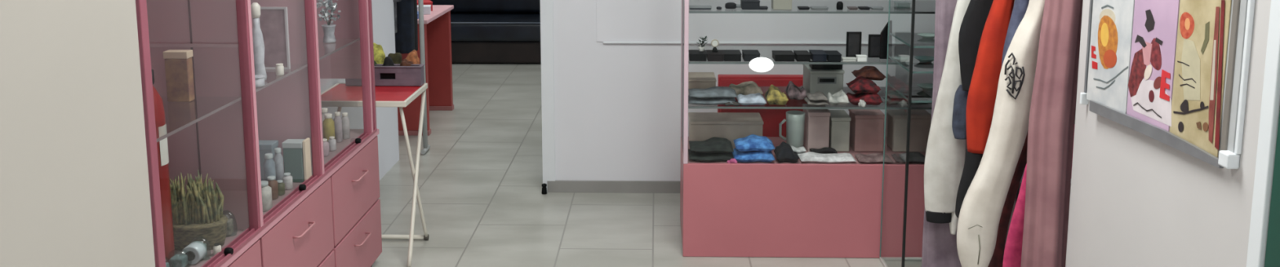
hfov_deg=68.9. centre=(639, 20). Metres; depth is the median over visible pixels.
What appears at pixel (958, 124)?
cardigan
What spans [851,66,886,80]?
folded cloth
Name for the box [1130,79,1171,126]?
picture
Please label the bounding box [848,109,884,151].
storage box
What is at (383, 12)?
wall
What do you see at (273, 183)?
jar
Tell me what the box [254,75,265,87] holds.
jar
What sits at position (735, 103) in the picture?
folded cloth
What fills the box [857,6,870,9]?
box
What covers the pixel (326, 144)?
jar
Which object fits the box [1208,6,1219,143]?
picture
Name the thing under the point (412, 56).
cloth
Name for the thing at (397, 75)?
plastic crate
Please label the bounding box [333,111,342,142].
bottle
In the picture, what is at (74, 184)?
wall
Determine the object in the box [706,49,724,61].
case
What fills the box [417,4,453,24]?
countertop
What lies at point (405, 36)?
coat
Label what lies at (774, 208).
display case
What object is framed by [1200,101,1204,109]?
picture
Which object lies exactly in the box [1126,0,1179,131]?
poster
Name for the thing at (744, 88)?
folded cloth
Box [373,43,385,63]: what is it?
cloth
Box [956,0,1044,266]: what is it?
jacket
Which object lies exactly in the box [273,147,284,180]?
bottle
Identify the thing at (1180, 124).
picture
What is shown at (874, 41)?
picture
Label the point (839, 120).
storage box
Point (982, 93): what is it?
jacket
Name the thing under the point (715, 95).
folded cloth
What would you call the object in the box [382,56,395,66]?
cloth
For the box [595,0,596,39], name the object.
trim
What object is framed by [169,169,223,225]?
greenery
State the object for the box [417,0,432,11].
box
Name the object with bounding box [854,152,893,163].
folded cloth
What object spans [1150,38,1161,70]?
picture
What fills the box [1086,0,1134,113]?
poster
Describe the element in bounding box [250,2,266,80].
figurine
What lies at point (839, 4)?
case
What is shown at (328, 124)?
bottle
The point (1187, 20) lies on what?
picture
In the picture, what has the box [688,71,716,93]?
storage box
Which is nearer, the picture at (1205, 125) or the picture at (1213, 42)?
the picture at (1213, 42)
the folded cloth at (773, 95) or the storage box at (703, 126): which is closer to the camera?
the folded cloth at (773, 95)
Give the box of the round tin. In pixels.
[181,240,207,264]
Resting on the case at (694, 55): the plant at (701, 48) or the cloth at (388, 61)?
the plant at (701, 48)
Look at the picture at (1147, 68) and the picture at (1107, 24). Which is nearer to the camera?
the picture at (1147, 68)
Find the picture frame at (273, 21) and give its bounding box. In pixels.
[258,7,290,69]
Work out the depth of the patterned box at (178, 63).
2.52 m
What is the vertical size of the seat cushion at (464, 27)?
0.180 m
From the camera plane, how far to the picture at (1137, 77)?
2.31 m
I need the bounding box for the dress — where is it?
[1002,124,1075,266]
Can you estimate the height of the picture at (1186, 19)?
0.060 m
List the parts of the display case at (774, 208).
post, glass, post, panel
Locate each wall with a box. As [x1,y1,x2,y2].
[0,0,155,266]
[320,0,399,180]
[552,0,1025,182]
[1065,0,1271,266]
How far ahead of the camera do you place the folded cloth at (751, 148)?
3.90 m
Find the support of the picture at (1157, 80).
attached to the poster at (1155, 22)
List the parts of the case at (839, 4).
lid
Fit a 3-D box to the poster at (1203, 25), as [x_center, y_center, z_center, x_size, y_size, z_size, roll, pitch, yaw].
[1.225,-0.093,2.016,0.004,0.772,0.193,0,8,1]
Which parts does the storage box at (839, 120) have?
lid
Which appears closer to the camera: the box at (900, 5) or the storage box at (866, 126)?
the box at (900, 5)
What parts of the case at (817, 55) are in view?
lid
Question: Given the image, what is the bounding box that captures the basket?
[172,214,227,250]
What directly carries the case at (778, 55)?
on the display case at (774, 208)
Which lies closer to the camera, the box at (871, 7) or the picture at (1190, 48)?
the picture at (1190, 48)
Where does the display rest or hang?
attached to the wall at (1137, 199)
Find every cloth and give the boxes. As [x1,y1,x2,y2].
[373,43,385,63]
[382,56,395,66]
[387,53,402,63]
[400,58,413,66]
[405,49,419,64]
[688,86,737,105]
[688,137,733,161]
[724,100,740,106]
[726,158,737,163]
[728,80,763,95]
[732,133,774,162]
[736,93,766,105]
[764,84,788,105]
[773,141,799,162]
[785,80,806,99]
[790,145,806,155]
[798,151,856,163]
[804,91,829,105]
[809,146,837,153]
[825,88,849,105]
[845,75,883,105]
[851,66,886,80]
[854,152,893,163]
[857,99,866,107]
[882,89,932,105]
[891,151,924,163]
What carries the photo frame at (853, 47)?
on the display case at (774, 208)
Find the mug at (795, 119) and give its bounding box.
[778,110,804,147]
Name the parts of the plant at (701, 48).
pot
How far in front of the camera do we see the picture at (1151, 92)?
2.24 m
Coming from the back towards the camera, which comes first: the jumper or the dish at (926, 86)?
the dish at (926, 86)
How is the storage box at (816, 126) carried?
on the display case at (774, 208)
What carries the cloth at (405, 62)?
in the plastic crate
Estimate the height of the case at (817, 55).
0.033 m
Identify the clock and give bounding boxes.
[711,39,719,52]
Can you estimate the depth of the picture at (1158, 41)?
2.21 m
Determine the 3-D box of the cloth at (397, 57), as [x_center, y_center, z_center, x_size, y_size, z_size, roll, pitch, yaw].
[-1.130,0.209,4.308,0.069,0.121,0.063,0,8,1]
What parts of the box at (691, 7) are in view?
lid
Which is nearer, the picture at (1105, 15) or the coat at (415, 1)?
the picture at (1105, 15)
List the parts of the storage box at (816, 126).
lid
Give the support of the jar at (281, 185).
on the display cabinet at (331, 218)
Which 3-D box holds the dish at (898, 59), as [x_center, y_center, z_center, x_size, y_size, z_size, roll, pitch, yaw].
[1.020,0.155,3.639,0.060,0.014,0.060,0,8,1]
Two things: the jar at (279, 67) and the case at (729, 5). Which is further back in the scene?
the case at (729, 5)
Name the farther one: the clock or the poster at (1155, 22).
the clock
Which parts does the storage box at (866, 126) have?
lid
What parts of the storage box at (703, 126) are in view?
lid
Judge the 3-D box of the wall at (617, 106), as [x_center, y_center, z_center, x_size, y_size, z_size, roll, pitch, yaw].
[1.345,-0.464,4.635,3.675,2.700,0.140,0,8,1]
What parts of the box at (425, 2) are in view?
lid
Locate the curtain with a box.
[1020,0,1083,266]
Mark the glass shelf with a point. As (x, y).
(921, 6)
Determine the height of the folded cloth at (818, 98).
0.041 m
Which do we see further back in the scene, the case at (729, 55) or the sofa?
the sofa
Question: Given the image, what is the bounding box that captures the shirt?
[987,100,1076,266]
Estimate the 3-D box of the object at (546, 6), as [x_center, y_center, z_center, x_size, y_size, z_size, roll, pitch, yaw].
[-0.464,-0.468,4.667,0.063,2.700,0.164,0,8,1]
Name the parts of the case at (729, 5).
lid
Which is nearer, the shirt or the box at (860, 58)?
the shirt
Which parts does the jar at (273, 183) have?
lid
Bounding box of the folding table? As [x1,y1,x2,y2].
[320,82,429,266]
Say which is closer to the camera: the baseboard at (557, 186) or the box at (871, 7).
the box at (871, 7)
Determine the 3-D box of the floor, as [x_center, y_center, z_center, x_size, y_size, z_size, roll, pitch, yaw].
[-0.834,1.045,3.947,8.200,0.100,11.900,0,8,1]
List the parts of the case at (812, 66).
lid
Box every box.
[162,49,195,102]
[258,140,278,180]
[281,138,305,182]
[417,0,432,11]
[417,4,431,14]
[688,5,711,9]
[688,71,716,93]
[688,112,763,149]
[740,0,759,9]
[759,6,768,9]
[771,0,791,9]
[796,6,809,9]
[802,64,844,95]
[802,103,831,151]
[809,6,828,9]
[828,110,851,151]
[841,57,856,62]
[846,6,858,9]
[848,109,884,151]
[855,54,866,62]
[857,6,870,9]
[869,6,884,9]
[885,109,931,151]
[893,1,911,8]
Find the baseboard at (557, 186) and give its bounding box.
[546,180,1071,193]
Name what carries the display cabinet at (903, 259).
on the floor
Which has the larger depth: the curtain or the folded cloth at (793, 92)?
the folded cloth at (793, 92)
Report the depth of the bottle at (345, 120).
3.62 m
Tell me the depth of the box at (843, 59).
3.85 m
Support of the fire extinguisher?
on the display cabinet at (331, 218)
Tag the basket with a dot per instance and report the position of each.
(214, 228)
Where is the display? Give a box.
[1080,0,1255,168]
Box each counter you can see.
[395,4,453,135]
[717,74,807,137]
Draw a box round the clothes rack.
[417,0,430,154]
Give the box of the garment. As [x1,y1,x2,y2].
[921,0,961,266]
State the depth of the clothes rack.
5.42 m
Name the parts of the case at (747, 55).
lid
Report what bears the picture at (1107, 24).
attached to the poster at (1112, 21)
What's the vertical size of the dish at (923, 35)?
0.012 m
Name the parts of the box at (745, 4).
lid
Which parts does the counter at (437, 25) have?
panel, panel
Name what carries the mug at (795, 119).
on the display case at (774, 208)
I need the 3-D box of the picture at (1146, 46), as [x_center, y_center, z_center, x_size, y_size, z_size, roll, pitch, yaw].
[1.229,0.081,2.267,0.001,0.058,0.050,0,8,1]
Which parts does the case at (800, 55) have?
lid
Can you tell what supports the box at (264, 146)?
on the display cabinet at (331, 218)
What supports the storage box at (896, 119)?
on the display case at (774, 208)
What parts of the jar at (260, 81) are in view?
lid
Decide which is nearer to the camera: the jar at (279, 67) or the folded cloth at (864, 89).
the jar at (279, 67)
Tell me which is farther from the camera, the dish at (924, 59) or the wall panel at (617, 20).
the wall panel at (617, 20)
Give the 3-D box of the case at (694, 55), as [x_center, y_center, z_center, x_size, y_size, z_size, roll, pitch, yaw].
[0.241,0.148,3.904,0.074,0.031,0.104,0,8,1]
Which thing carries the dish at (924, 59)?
on the display cabinet at (903, 259)
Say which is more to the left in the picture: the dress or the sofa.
the sofa
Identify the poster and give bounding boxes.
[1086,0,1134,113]
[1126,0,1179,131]
[1169,0,1231,157]
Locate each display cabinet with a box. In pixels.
[135,0,382,266]
[879,0,1019,266]
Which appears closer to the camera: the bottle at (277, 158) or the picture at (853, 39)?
the bottle at (277, 158)
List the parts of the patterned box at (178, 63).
lid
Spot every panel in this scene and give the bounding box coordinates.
[596,0,935,42]
[879,20,892,58]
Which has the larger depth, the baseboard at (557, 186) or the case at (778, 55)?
the baseboard at (557, 186)
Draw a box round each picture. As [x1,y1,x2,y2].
[848,34,859,55]
[870,36,879,55]
[1097,15,1117,69]
[1099,8,1115,22]
[1100,22,1108,46]
[1101,4,1113,8]
[1103,49,1116,67]
[1128,48,1146,97]
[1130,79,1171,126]
[1134,35,1146,48]
[1142,41,1151,66]
[1143,64,1151,79]
[1144,9,1155,31]
[1148,89,1154,102]
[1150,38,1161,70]
[1153,76,1161,88]
[1155,37,1162,45]
[1173,106,1208,114]
[1177,121,1183,132]
[1179,12,1194,39]
[1180,99,1188,112]
[1181,39,1199,100]
[1184,17,1190,30]
[1195,121,1201,129]
[1200,21,1209,54]
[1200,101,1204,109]
[1202,122,1208,131]
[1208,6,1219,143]
[1209,40,1216,100]
[1214,0,1224,150]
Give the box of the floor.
[371,62,1070,266]
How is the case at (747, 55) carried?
on the display case at (774, 208)
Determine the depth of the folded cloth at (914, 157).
3.90 m
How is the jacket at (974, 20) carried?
hanging from the rail
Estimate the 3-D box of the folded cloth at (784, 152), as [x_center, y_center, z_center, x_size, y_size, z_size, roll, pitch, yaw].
[0.619,0.557,3.949,0.093,0.069,0.132,0,8,1]
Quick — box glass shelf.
[688,0,935,12]
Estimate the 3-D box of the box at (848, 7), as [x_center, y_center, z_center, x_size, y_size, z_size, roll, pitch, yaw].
[0.884,-0.049,3.880,0.037,0.009,0.054,0,8,1]
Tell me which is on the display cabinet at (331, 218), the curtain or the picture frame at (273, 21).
the picture frame at (273, 21)
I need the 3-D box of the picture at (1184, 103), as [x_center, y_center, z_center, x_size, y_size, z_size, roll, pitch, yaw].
[1.225,0.193,2.100,0.001,0.031,0.033,0,8,1]
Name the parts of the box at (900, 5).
lid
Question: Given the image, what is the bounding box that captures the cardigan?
[951,84,968,139]
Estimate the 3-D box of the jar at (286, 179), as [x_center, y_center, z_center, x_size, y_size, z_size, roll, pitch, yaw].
[-1.141,0.520,3.021,0.032,0.050,0.032,0,8,1]
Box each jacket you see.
[924,0,1014,234]
[955,0,1014,217]
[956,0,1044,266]
[958,0,993,91]
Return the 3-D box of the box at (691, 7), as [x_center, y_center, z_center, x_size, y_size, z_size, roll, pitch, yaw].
[0.251,-0.052,3.901,0.093,0.009,0.074,0,8,1]
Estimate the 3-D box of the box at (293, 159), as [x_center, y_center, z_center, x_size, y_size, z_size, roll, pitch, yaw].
[-1.144,0.466,3.100,0.066,0.135,0.049,0,8,1]
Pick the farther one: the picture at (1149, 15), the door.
the picture at (1149, 15)
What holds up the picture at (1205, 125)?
attached to the poster at (1203, 25)
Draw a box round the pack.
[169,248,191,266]
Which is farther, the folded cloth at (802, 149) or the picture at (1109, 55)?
the folded cloth at (802, 149)
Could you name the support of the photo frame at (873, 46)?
on the display case at (774, 208)
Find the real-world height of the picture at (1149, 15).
0.055 m
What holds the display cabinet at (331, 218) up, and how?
on the floor
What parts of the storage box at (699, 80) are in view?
lid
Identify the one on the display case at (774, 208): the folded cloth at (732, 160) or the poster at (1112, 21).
the folded cloth at (732, 160)
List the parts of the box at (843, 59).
lid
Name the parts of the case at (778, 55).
lid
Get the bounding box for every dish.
[893,57,909,62]
[914,55,933,62]
[916,83,933,90]
[917,33,934,38]
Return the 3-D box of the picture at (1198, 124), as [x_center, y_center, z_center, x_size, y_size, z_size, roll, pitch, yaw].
[1.223,0.229,2.043,0.001,0.017,0.022,0,8,1]
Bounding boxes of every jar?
[213,242,221,255]
[226,216,237,235]
[254,75,265,87]
[261,180,272,211]
[266,175,278,199]
[276,179,284,195]
[281,172,293,189]
[323,138,329,156]
[328,136,336,151]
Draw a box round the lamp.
[749,57,773,71]
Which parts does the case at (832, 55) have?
lid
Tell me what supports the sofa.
on the floor
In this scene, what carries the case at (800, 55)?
on the display case at (774, 208)
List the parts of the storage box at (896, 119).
lid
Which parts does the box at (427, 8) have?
lid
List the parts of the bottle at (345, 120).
lid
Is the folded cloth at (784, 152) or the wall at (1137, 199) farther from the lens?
the folded cloth at (784, 152)
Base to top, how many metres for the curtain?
2.670 m
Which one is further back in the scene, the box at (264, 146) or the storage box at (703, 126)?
the storage box at (703, 126)
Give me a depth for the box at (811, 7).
3.87 m
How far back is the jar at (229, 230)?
2.60 m
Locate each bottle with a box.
[262,152,275,180]
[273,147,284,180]
[321,107,328,137]
[322,113,334,142]
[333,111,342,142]
[341,112,350,138]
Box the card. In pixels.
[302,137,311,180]
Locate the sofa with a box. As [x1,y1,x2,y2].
[430,0,541,62]
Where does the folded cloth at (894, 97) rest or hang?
on the display case at (774, 208)
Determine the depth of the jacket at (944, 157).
3.38 m
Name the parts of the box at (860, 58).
lid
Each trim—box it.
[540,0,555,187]
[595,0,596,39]
[603,41,934,44]
[1246,0,1279,266]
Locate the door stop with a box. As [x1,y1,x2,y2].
[541,182,546,194]
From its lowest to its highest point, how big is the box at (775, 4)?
0.055 m
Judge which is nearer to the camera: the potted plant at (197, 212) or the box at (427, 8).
the potted plant at (197, 212)
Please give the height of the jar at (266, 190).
0.085 m
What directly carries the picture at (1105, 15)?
attached to the poster at (1112, 21)
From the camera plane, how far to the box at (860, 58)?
3.84 m
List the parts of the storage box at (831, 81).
lid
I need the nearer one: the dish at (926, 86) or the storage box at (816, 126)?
the dish at (926, 86)
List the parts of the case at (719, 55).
lid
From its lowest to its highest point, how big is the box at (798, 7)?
0.009 m
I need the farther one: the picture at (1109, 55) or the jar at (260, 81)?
the jar at (260, 81)
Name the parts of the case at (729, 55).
lid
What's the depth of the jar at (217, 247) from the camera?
2.47 m
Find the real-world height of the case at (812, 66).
0.022 m
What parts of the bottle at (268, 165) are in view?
lid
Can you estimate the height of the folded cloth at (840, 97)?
0.054 m
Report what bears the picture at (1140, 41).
attached to the poster at (1155, 22)
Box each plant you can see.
[169,169,227,250]
[696,35,707,51]
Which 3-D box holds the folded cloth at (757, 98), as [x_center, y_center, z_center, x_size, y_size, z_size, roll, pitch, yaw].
[0.469,0.331,3.936,0.116,0.037,0.132,0,8,1]
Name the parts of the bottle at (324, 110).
lid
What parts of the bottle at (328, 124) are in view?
lid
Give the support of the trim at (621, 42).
attached to the wall
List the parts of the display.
rail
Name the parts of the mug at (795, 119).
handle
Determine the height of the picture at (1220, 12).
0.316 m
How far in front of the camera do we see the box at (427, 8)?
6.02 m
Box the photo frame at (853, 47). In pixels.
[845,31,862,57]
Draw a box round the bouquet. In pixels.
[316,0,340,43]
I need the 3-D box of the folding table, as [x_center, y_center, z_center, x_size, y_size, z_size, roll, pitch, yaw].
[-1.155,0.650,4.022,0.454,0.660,0.540,0,8,1]
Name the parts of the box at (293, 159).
lid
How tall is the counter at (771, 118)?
0.664 m
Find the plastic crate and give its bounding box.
[345,63,424,85]
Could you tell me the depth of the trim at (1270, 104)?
1.82 m
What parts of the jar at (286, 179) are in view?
lid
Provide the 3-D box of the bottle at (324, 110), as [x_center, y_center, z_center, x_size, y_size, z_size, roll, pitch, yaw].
[-1.215,0.401,3.602,0.036,0.125,0.036,0,8,1]
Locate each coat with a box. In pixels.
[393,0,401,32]
[395,0,414,53]
[395,0,417,51]
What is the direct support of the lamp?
attached to the display case at (774, 208)
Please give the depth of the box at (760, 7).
3.86 m
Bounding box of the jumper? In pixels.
[1001,0,1029,66]
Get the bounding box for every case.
[680,0,967,257]
[688,49,706,61]
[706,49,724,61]
[722,49,742,61]
[724,2,736,8]
[742,49,760,61]
[771,50,795,61]
[793,50,811,62]
[808,49,826,62]
[808,60,843,69]
[823,50,841,62]
[835,1,843,9]
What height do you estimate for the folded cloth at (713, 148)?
0.080 m
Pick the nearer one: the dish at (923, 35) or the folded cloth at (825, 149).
the dish at (923, 35)
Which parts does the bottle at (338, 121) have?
lid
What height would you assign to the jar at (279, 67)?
0.035 m
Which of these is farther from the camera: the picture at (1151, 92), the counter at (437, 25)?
the counter at (437, 25)
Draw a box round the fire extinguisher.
[151,68,174,266]
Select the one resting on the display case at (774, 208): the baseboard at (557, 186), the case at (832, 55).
the case at (832, 55)
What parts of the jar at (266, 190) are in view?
lid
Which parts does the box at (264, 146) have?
lid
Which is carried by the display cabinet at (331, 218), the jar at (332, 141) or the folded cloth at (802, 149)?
the jar at (332, 141)
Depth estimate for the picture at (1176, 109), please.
2.08 m
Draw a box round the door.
[1264,108,1279,266]
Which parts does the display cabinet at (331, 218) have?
post, drawer, post, drawer, handle, post, drawer, panel, drawer, drawer, handle, handle, post, post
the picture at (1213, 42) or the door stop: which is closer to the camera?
the picture at (1213, 42)
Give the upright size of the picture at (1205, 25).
0.075 m
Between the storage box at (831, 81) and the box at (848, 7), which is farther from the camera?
the storage box at (831, 81)
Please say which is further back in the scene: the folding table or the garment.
the folding table
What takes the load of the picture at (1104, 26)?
attached to the poster at (1112, 21)
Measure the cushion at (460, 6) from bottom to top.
0.450 m
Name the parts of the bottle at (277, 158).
lid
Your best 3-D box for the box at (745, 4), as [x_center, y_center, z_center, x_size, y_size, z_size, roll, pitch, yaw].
[0.460,-0.066,3.901,0.076,0.036,0.084,0,8,1]
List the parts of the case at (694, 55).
lid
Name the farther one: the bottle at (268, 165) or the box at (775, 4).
the box at (775, 4)
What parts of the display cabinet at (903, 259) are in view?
corner post, frame, corner post, corner post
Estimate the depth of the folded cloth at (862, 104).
3.86 m
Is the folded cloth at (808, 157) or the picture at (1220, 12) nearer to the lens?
the picture at (1220, 12)
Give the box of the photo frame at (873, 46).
[867,34,880,57]
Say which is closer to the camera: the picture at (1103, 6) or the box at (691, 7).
the picture at (1103, 6)
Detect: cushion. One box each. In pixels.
[430,0,540,13]
[450,13,540,41]

